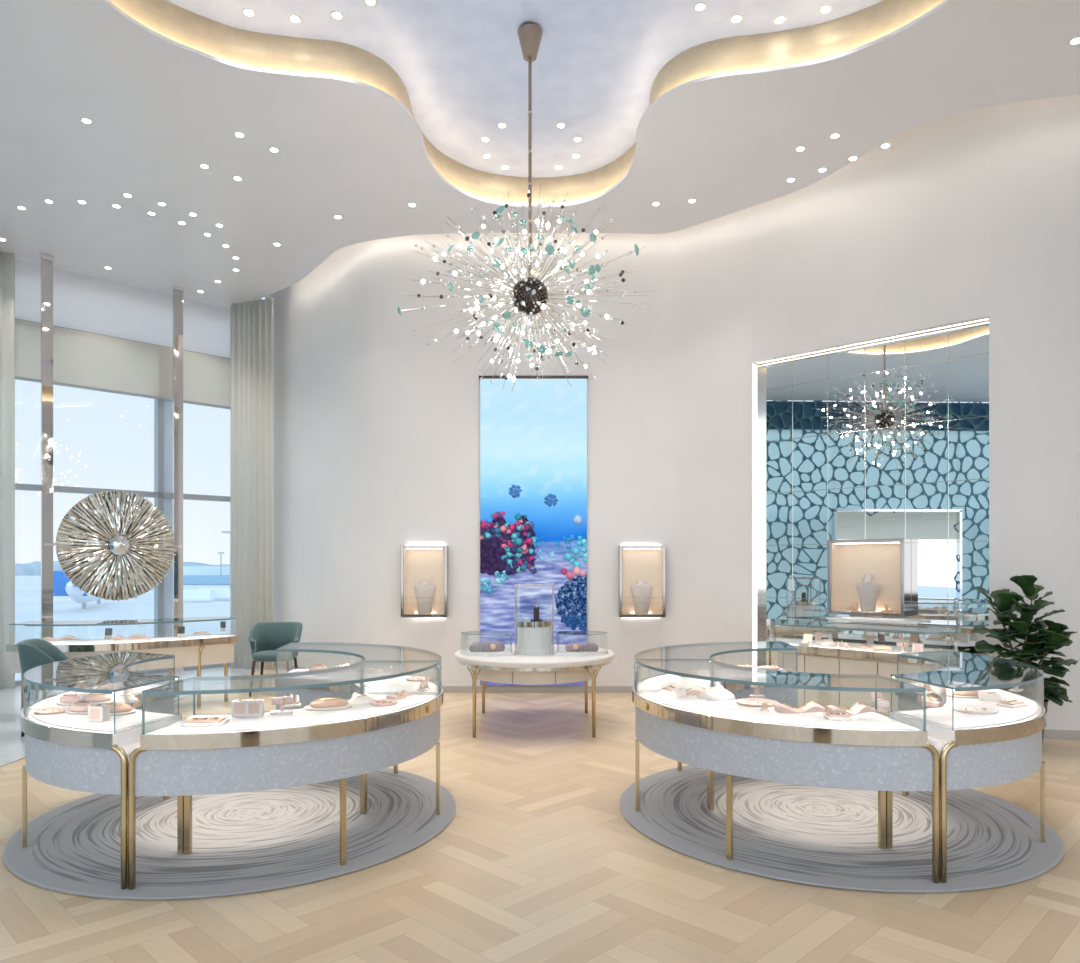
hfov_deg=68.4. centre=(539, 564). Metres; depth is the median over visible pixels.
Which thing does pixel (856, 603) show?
stand
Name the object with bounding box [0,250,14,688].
curtain
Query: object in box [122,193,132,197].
recessed light
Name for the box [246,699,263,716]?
block
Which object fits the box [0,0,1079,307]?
ceiling
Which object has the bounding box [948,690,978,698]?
cushion
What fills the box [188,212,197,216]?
recessed light
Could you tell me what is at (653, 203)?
recessed light
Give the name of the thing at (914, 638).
open box
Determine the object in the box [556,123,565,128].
recessed light
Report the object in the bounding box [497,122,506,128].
recessed light
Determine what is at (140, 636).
tray
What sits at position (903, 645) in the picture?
roll
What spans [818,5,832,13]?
recessed light
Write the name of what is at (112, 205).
recessed light
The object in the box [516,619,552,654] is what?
pedestal
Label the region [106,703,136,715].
cushion
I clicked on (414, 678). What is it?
round tray
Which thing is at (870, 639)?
card
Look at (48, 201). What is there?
recessed light
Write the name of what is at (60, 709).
round tray
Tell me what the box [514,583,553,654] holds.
glass
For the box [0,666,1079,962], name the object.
floor
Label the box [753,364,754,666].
light strip
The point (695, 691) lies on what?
tray
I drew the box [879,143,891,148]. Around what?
recessed light
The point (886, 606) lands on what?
stand
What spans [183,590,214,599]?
vehicle
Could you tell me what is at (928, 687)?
cones
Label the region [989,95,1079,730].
wall
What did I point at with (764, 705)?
card
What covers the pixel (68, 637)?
tray
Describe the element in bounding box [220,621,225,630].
open box
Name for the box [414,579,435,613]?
bust
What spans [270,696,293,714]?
display stand
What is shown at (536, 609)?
box
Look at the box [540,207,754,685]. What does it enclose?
wall
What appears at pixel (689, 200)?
recessed light
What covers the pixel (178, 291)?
pole
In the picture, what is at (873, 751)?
display case
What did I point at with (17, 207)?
recessed light
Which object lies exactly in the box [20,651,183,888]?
display case
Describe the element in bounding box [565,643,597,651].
display
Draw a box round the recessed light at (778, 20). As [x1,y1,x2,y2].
[773,15,786,24]
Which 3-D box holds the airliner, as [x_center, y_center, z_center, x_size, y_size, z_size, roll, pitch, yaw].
[-58.687,3.150,104.978,13.882,4.900,28.192,0,0,0]
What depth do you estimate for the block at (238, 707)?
4.29 m
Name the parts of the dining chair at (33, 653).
leg, leg, seat, backrest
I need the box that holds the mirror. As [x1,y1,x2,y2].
[755,321,988,666]
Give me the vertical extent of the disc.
1.542 m
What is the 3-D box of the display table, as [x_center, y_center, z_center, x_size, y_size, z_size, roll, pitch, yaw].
[-0.055,1.237,7.980,1.600,0.724,1.680,0,0,0]
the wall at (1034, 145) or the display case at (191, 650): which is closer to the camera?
the wall at (1034, 145)
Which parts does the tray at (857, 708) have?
chain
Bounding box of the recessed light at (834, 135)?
[829,133,840,138]
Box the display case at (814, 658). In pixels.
[768,619,957,716]
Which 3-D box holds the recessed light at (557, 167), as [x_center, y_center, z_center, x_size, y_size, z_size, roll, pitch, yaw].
[0.213,-4.449,8.900,0.110,0.010,0.110,0,0,0]
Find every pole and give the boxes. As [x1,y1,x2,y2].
[40,253,53,638]
[172,285,184,675]
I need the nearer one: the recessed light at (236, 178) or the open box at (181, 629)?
the recessed light at (236, 178)
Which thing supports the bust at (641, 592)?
in the lit vitrine at (647, 563)
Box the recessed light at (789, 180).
[786,177,795,182]
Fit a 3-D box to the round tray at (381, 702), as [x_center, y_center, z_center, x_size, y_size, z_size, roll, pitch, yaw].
[-0.922,0.814,4.701,0.162,0.016,0.162,0,0,0]
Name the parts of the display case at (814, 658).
door, door, door, glass pane, glass, door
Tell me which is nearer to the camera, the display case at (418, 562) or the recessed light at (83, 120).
the recessed light at (83, 120)
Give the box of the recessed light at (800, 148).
[795,146,805,151]
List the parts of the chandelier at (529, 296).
rod, rod, rod, rod, rod, rod, rod, rod, rod, rod, rod, rod, rod, rod, rod, rod, rod, rod, rod, stem, rod, rod, rod, rod, rod, rod, rod, rod, rod, rod, rod, rod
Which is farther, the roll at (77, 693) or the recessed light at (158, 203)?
the recessed light at (158, 203)
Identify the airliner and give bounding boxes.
[53,571,100,608]
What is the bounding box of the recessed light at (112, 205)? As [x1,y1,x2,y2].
[111,204,121,207]
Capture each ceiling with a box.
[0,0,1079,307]
[166,0,881,177]
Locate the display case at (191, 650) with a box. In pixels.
[6,616,237,709]
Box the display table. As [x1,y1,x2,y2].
[454,644,614,737]
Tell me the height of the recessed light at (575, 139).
0.010 m
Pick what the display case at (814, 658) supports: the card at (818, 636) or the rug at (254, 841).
the card at (818, 636)
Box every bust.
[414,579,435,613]
[631,579,652,613]
[856,573,880,610]
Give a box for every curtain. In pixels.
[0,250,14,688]
[230,297,273,669]
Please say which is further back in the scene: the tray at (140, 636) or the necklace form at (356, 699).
the tray at (140, 636)
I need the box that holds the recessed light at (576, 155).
[571,153,580,158]
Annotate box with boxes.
[104,628,111,638]
[177,626,184,636]
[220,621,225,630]
[530,607,542,620]
[800,634,812,645]
[869,685,888,707]
[908,634,918,645]
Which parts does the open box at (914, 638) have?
lid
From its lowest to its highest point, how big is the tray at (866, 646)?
0.041 m
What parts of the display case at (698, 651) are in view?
glass pane, leg, leg, glass, glass pane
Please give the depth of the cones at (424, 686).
5.21 m
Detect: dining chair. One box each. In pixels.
[17,638,68,736]
[248,622,302,696]
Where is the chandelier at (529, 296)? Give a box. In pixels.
[397,22,655,390]
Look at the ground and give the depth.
93.74 m
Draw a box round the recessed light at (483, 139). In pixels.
[480,137,490,141]
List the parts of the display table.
leg, leg, leg, leg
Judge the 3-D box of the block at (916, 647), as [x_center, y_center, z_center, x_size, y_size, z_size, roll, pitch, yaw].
[3.564,0.782,7.497,0.090,0.095,0.073,0,0,39]
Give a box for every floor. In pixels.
[0,666,258,765]
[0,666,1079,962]
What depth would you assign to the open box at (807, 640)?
8.16 m
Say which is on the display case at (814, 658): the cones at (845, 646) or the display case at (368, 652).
the cones at (845, 646)
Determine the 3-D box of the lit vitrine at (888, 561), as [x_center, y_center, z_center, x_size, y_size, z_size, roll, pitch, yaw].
[3.479,0.130,8.424,0.800,0.810,0.200,0,0,44]
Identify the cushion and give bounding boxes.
[56,694,83,705]
[65,702,92,714]
[80,693,113,704]
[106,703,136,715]
[304,697,353,710]
[306,664,327,670]
[869,645,894,651]
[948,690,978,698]
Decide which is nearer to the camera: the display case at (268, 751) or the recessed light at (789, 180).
the display case at (268, 751)
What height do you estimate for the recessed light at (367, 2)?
0.010 m
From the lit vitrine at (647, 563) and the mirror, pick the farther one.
the lit vitrine at (647, 563)
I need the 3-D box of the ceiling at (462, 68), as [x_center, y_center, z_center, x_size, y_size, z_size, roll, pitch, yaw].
[-0.041,-4.470,5.483,5.846,0.040,6.022,0,0,-44]
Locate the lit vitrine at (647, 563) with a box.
[618,545,665,616]
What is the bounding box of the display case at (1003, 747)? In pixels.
[886,650,1046,882]
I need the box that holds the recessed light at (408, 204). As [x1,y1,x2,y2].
[407,203,416,206]
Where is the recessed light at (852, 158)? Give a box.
[847,156,858,161]
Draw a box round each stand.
[846,601,858,610]
[881,605,891,611]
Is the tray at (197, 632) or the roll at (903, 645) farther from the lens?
the tray at (197, 632)
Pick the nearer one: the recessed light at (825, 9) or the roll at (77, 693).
the roll at (77, 693)
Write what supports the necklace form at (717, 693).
on the display case at (873, 751)
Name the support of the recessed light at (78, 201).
in the ceiling at (159, 107)
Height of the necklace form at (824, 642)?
0.064 m
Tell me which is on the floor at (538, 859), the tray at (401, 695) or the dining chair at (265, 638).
the dining chair at (265, 638)
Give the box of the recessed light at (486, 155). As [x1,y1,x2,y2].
[482,153,491,158]
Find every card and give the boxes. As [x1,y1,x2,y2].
[760,703,768,710]
[814,633,821,640]
[866,635,874,643]
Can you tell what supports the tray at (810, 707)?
on the display case at (873, 751)
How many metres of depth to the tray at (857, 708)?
4.42 m
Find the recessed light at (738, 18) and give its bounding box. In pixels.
[730,14,742,23]
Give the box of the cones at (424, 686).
[417,679,430,690]
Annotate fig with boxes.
[972,575,1077,745]
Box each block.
[88,704,109,721]
[231,699,249,716]
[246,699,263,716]
[912,643,923,652]
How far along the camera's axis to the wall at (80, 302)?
11.46 m
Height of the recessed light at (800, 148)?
0.010 m
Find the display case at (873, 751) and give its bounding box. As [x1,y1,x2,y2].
[634,660,939,882]
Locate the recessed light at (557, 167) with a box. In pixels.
[554,165,563,169]
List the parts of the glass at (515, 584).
corner post, glass pane, glass lid, frame, corner post, corner post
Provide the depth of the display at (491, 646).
7.73 m
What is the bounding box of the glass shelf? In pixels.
[826,617,923,624]
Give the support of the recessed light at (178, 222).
in the ceiling at (159, 107)
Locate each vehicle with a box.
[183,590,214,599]
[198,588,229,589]
[210,589,229,598]
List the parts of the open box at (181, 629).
lid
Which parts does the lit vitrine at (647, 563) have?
panel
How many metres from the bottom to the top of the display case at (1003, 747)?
0.970 m
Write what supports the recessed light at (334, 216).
in the ceiling at (159, 107)
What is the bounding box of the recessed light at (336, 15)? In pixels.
[330,11,343,19]
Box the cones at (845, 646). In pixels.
[835,641,848,648]
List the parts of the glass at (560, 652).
glass pane, glass lid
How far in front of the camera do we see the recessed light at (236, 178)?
8.32 m
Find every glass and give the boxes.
[460,631,512,656]
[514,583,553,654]
[556,631,607,656]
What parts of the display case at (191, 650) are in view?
leg, leg, glass, leg, leg, leg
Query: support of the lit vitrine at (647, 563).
attached to the wall at (670, 429)
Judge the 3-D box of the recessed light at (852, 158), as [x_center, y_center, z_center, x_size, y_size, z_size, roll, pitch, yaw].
[3.118,-4.049,7.921,0.110,0.010,0.110,0,0,0]
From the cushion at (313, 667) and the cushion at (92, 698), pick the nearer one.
the cushion at (92, 698)
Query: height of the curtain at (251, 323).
5.635 m
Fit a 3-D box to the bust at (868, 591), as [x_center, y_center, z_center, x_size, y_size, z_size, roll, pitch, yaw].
[3.476,0.289,8.422,0.252,0.400,0.131,0,0,44]
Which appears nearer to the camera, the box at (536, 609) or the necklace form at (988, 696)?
the necklace form at (988, 696)
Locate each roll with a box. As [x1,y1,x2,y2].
[73,692,88,694]
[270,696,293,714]
[749,685,764,697]
[895,642,910,652]
[1009,686,1022,691]
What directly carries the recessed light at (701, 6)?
in the ceiling at (462, 68)
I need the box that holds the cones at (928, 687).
[915,683,934,693]
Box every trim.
[0,670,258,766]
[16,259,258,308]
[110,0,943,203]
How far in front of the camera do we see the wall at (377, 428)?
10.08 m
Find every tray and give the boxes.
[33,706,68,714]
[43,635,80,640]
[112,634,150,639]
[182,717,228,726]
[193,631,210,634]
[370,699,397,705]
[386,690,416,699]
[406,676,429,681]
[662,685,705,694]
[736,665,753,667]
[736,698,778,706]
[757,666,778,669]
[774,701,824,713]
[823,713,852,719]
[825,702,886,714]
[847,644,872,648]
[917,694,942,707]
[951,705,998,714]
[996,700,1027,707]
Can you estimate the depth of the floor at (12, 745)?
9.18 m
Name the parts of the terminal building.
glass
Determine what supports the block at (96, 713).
on the display case at (63, 750)
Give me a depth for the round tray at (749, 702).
4.71 m
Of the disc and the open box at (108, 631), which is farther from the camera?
the disc
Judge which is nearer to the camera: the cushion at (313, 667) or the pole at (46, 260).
the cushion at (313, 667)
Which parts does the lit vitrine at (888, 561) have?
panel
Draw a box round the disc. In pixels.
[45,489,181,601]
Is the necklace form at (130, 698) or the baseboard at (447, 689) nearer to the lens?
the necklace form at (130, 698)
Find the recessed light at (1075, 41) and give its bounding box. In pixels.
[1068,36,1079,45]
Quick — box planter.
[1042,698,1048,745]
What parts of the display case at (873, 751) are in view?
leg, leg, leg, glass, glass pane, glass pane, leg, glass pane, leg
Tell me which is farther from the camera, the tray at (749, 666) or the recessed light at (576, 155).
the recessed light at (576, 155)
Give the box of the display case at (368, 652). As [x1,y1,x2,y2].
[276,642,443,810]
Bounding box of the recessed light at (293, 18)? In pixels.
[288,14,301,23]
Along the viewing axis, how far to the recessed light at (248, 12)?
6.40 m
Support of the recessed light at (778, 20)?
in the ceiling at (462, 68)
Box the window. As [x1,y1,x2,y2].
[15,318,229,685]
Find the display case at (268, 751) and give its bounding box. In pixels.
[128,661,441,889]
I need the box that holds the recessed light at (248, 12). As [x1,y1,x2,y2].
[242,8,255,16]
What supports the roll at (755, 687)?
on the display case at (873, 751)
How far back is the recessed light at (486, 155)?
8.65 m
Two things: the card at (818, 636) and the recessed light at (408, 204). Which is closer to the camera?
the card at (818, 636)
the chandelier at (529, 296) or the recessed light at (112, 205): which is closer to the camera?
the chandelier at (529, 296)
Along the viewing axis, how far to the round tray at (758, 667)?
6.28 m
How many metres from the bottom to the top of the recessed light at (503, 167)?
0.010 m
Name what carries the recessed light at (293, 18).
in the ceiling at (462, 68)
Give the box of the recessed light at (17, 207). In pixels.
[16,206,26,209]
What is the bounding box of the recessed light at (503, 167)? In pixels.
[500,165,509,169]
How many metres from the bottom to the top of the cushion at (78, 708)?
0.056 m
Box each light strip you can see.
[483,198,580,204]
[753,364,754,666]
[758,319,988,363]
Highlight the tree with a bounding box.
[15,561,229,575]
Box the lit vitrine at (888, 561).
[828,538,910,616]
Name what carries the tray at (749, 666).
on the display case at (698, 651)
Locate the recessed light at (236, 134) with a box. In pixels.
[233,132,245,137]
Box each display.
[469,641,504,651]
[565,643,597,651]
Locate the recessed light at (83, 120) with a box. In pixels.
[80,118,92,124]
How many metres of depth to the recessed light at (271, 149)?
7.76 m
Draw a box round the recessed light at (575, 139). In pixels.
[572,137,582,141]
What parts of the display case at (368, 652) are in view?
glass pane, glass pane, glass, leg, leg, glass pane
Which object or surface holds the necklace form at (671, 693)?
on the display case at (873, 751)
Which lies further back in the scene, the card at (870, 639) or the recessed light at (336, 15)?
the card at (870, 639)
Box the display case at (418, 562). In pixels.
[401,545,447,616]
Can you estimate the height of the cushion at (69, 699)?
0.056 m
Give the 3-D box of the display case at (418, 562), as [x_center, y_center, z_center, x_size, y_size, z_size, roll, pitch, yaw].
[-1.430,0.203,9.868,0.570,0.895,0.160,0,0,0]
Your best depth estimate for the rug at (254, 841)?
4.65 m
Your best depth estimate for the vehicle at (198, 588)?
129.06 m
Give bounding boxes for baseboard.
[274,662,539,692]
[540,686,631,692]
[1043,729,1079,739]
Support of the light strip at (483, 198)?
attached to the ceiling at (159, 107)
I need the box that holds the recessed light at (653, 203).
[651,202,660,205]
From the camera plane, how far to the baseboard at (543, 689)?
9.94 m
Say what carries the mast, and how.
on the ground
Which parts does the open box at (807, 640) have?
lid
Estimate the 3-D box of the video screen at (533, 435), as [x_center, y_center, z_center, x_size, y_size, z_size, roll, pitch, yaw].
[-0.080,-0.428,9.916,1.360,3.856,0.063,0,0,0]
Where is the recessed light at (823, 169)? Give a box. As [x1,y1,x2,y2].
[817,167,827,172]
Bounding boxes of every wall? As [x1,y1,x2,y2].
[15,259,229,357]
[265,233,539,685]
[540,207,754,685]
[752,107,988,363]
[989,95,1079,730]
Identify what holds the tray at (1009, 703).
on the display case at (1003, 747)
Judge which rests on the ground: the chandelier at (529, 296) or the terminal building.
the terminal building
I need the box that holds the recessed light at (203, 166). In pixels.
[199,164,209,168]
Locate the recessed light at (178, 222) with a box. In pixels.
[177,221,186,224]
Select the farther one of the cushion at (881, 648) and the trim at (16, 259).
the trim at (16, 259)
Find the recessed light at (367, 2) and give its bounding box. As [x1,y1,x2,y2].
[363,0,377,5]
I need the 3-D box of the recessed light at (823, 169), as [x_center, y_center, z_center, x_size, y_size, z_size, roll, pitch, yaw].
[2.897,-4.049,8.151,0.110,0.010,0.110,0,0,0]
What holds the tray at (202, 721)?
on the display case at (268, 751)
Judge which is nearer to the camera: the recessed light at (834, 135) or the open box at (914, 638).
the recessed light at (834, 135)
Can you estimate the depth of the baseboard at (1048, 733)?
7.29 m
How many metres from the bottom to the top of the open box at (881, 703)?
0.118 m
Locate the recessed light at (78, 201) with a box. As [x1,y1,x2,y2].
[76,200,86,203]
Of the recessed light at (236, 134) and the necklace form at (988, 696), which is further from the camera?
the recessed light at (236, 134)
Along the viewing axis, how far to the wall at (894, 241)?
8.27 m
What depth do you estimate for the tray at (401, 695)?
4.91 m
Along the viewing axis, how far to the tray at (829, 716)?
4.21 m
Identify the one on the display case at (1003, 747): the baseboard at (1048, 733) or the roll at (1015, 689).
the roll at (1015, 689)
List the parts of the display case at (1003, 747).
leg, leg, glass pane, leg, glass, glass pane, leg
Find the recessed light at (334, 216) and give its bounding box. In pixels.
[333,215,342,218]
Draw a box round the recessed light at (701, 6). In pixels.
[693,2,706,11]
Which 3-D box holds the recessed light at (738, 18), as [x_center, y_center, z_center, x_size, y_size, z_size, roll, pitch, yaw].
[1.601,-4.449,6.479,0.110,0.010,0.110,0,0,0]
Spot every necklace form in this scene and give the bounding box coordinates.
[111,692,138,703]
[349,692,374,704]
[653,687,685,698]
[697,683,735,700]
[815,638,836,645]
[977,690,1006,701]
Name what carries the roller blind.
attached to the window
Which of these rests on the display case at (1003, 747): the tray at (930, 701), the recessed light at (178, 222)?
the tray at (930, 701)
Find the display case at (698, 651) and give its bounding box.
[632,641,797,807]
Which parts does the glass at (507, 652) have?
glass lid, glass pane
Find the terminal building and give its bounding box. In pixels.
[183,566,229,584]
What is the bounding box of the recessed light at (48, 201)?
[43,199,54,203]
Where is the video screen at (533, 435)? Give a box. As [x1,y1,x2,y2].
[479,376,587,684]
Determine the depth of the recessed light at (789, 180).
8.36 m
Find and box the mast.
[218,552,223,574]
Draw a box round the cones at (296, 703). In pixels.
[284,694,300,706]
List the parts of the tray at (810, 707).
chain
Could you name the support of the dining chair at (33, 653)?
on the floor at (12, 745)
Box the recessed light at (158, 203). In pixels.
[157,202,166,205]
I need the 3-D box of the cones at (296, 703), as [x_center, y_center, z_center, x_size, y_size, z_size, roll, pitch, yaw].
[-1.452,0.785,4.635,0.108,0.073,0.063,0,0,-10]
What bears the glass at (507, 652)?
on the display table
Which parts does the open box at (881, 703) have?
lid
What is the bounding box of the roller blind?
[15,319,229,408]
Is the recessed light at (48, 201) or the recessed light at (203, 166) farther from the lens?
the recessed light at (48, 201)
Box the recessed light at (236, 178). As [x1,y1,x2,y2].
[232,176,242,180]
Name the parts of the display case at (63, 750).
leg, glass pane, glass, leg, glass pane, leg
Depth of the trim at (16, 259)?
11.52 m
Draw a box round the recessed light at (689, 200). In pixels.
[687,199,696,202]
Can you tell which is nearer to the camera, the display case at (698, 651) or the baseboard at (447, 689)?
the display case at (698, 651)
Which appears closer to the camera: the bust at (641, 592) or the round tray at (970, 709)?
the round tray at (970, 709)
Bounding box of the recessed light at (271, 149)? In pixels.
[268,147,279,152]
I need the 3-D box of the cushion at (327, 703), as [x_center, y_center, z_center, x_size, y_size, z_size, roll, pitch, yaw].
[-1.213,0.794,4.570,0.284,0.056,0.176,0,0,-25]
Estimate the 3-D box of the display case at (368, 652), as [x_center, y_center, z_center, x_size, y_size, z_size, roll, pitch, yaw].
[-1.290,1.100,5.733,1.818,0.970,0.765,0,0,42]
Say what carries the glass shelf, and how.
attached to the mirror
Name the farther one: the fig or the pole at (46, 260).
the pole at (46, 260)
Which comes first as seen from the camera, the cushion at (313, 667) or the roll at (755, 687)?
the roll at (755, 687)
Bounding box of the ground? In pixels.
[15,576,229,679]
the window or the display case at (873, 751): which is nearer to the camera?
the display case at (873, 751)
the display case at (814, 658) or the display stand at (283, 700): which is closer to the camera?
the display stand at (283, 700)
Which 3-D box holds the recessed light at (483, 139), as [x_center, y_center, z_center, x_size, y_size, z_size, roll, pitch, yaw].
[-0.570,-4.449,8.314,0.110,0.010,0.110,0,0,0]
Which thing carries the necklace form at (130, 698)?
on the display case at (63, 750)
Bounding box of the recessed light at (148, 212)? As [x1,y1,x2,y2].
[146,211,156,215]
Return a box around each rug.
[3,768,455,899]
[620,765,1063,892]
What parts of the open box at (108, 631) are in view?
lid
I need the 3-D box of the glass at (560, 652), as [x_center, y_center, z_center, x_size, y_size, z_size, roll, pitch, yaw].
[0.415,0.769,7.785,0.520,0.211,0.430,0,0,0]
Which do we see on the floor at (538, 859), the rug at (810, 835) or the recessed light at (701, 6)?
the rug at (810, 835)
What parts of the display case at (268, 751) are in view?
leg, glass pane, leg, glass pane, glass, glass pane, leg, leg, leg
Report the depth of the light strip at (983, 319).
8.36 m
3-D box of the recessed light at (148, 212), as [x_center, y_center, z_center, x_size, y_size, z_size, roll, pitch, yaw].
[-4.476,-4.049,9.160,0.110,0.010,0.110,0,0,0]
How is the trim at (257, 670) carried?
in the floor at (538, 859)
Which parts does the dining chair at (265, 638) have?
leg, leg, seat, backrest, leg, leg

